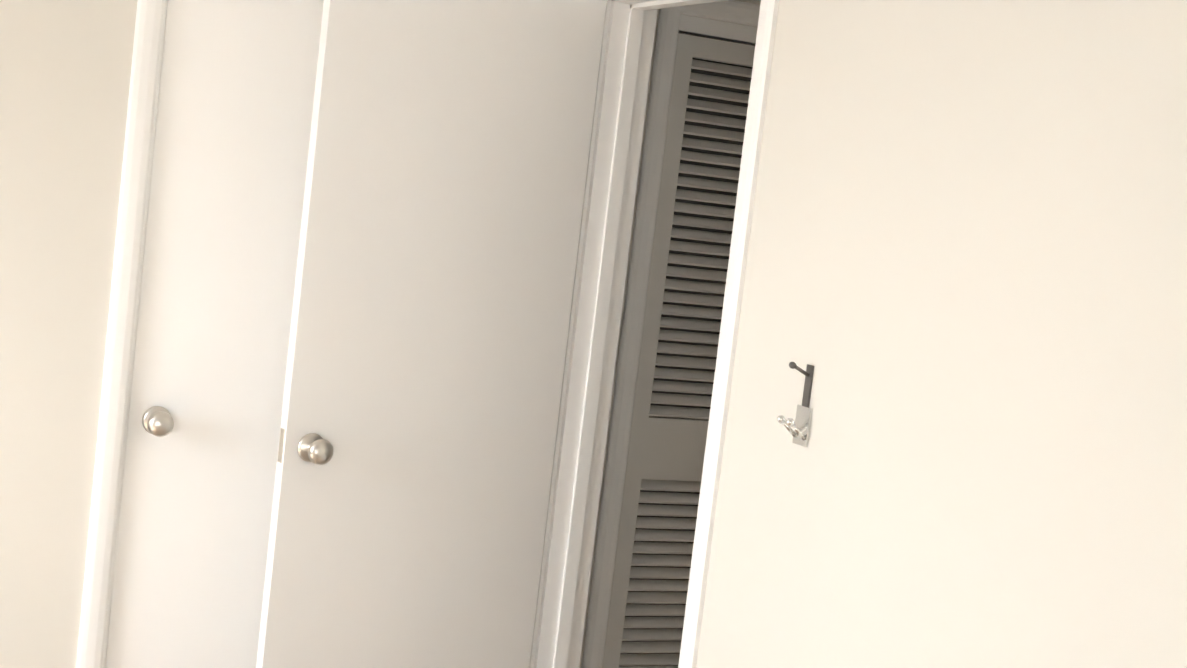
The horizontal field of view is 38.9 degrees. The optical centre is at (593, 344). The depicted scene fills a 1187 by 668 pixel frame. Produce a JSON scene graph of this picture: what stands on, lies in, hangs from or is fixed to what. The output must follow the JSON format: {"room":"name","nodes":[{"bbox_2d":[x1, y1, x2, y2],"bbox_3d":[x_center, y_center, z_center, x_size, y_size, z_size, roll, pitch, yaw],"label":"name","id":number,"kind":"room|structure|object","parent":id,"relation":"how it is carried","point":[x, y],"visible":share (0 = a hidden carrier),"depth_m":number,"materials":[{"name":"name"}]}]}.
{"room":"bedroom","nodes":[
{"label":"bedroom","id":0,"kind":"room"},
{"bbox_2d":[0,0,137,667],"bbox_3d":[-1.632,-0.189,3.649,3.610,2.440,0.120,4,5,-25],"label":"wall","id":1,"kind":"structure","parent":0,"point":[65,70],"depth_m":3.79,"materials":[{"name":"paint"}]},
{"bbox_2d":[76,0,164,667],"bbox_3d":[-0.781,0.054,3.992,0.736,2.098,0.016,4,5,-25],"label":"trim","id":2,"kind":"structure","parent":1,"relation":"attached to","point":[125,271],"depth_m":3.84,"materials":[{"name":"white wood"}]},
{"bbox_2d":[580,0,760,667],"bbox_3d":[0.585,-0.027,4.786,1.620,2.440,0.120,4,5,-25],"label":"closet","id":3,"kind":"structure","parent":0,"point":[758,2],"depth_m":4.53,"materials":[{"name":"paint"}]},
{"bbox_2d":[581,0,759,667],"bbox_3d":[0.575,0.146,4.731,1.136,2.103,0.016,4,5,-25],"label":"door frame","id":4,"kind":"structure","parent":3,"relation":"attached to","point":[738,12],"depth_m":4.49,"materials":[{"name":"white wood"}]},
{"bbox_2d":[696,0,1186,667],"bbox_3d":[0.938,0.240,2.195,0.120,2.440,4.920,4,5,-25],"label":"wall","id":5,"kind":"structure","parent":0,"point":[966,284],"depth_m":2.79,"materials":[{"name":"paint"}]},
{"bbox_2d":[579,9,657,667],"bbox_3d":[0.204,0.173,3.950,0.016,2.098,0.886,4,5,-25],"label":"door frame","id":6,"kind":"structure","parent":5,"relation":"attached to","point":[618,337],"depth_m":4.29,"materials":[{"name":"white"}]},
{"bbox_2d":[529,0,778,667],"bbox_3d":[0.081,0.164,3.893,0.016,2.098,0.886,4,5,-25],"label":"door frame","id":7,"kind":"structure","parent":5,"relation":"attached to","point":[759,86],"depth_m":3.50,"materials":[{"name":"white wood"}]},
{"bbox_2d":[777,362,813,446],"bbox_3d":[0.385,0.112,3.204,0.050,0.159,0.049,4,5,-25],"label":"hook","id":8,"kind":"object","parent":5,"relation":"attached to","point":[800,432],"visible":1,"depth_m":3.21,"materials":[{"name":"grey metal"}]},
{"bbox_3d":[-0.080,1.422,1.977,5.240,0.100,5.060,4,5,-25],"label":"floor","id":9,"kind":"structure","parent":0,"visible":0},
{"bbox_2d":[102,0,760,667],"bbox_3d":[-0.633,0.124,3.694,4.080,2.045,1.005,4,5,-25],"label":"door frame","id":10,"kind":"structure","parent":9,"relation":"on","point":[600,300],"depth_m":4.23,"materials":[{"name":"white wood"}]},
{"bbox_2d":[105,0,323,667],"bbox_3d":[-0.785,0.083,3.999,0.606,2.022,0.107,4,5,-25],"label":"closet door","id":11,"kind":"structure","parent":10,"relation":"attached to","point":[229,161],"depth_m":3.96,"materials":[{"name":"white wood"}]},
{"bbox_2d":[256,0,605,667],"bbox_3d":[-0.393,0.130,4.032,0.738,2.010,0.179,3,6,-34],"label":"entry door","id":12,"kind":"structure","parent":10,"relation":"attached to","point":[448,153],"depth_m":3.99,"materials":[{"name":"white wood"}]},
{"bbox_2d":[602,33,754,667],"bbox_3d":[0.563,0.192,4.750,1.012,1.983,0.058,4,5,-25],"label":"louvered door","id":13,"kind":"structure","parent":10,"relation":"attached to","point":[666,451],"depth_m":4.58,"materials":[{"name":"white paint"}]}
]}

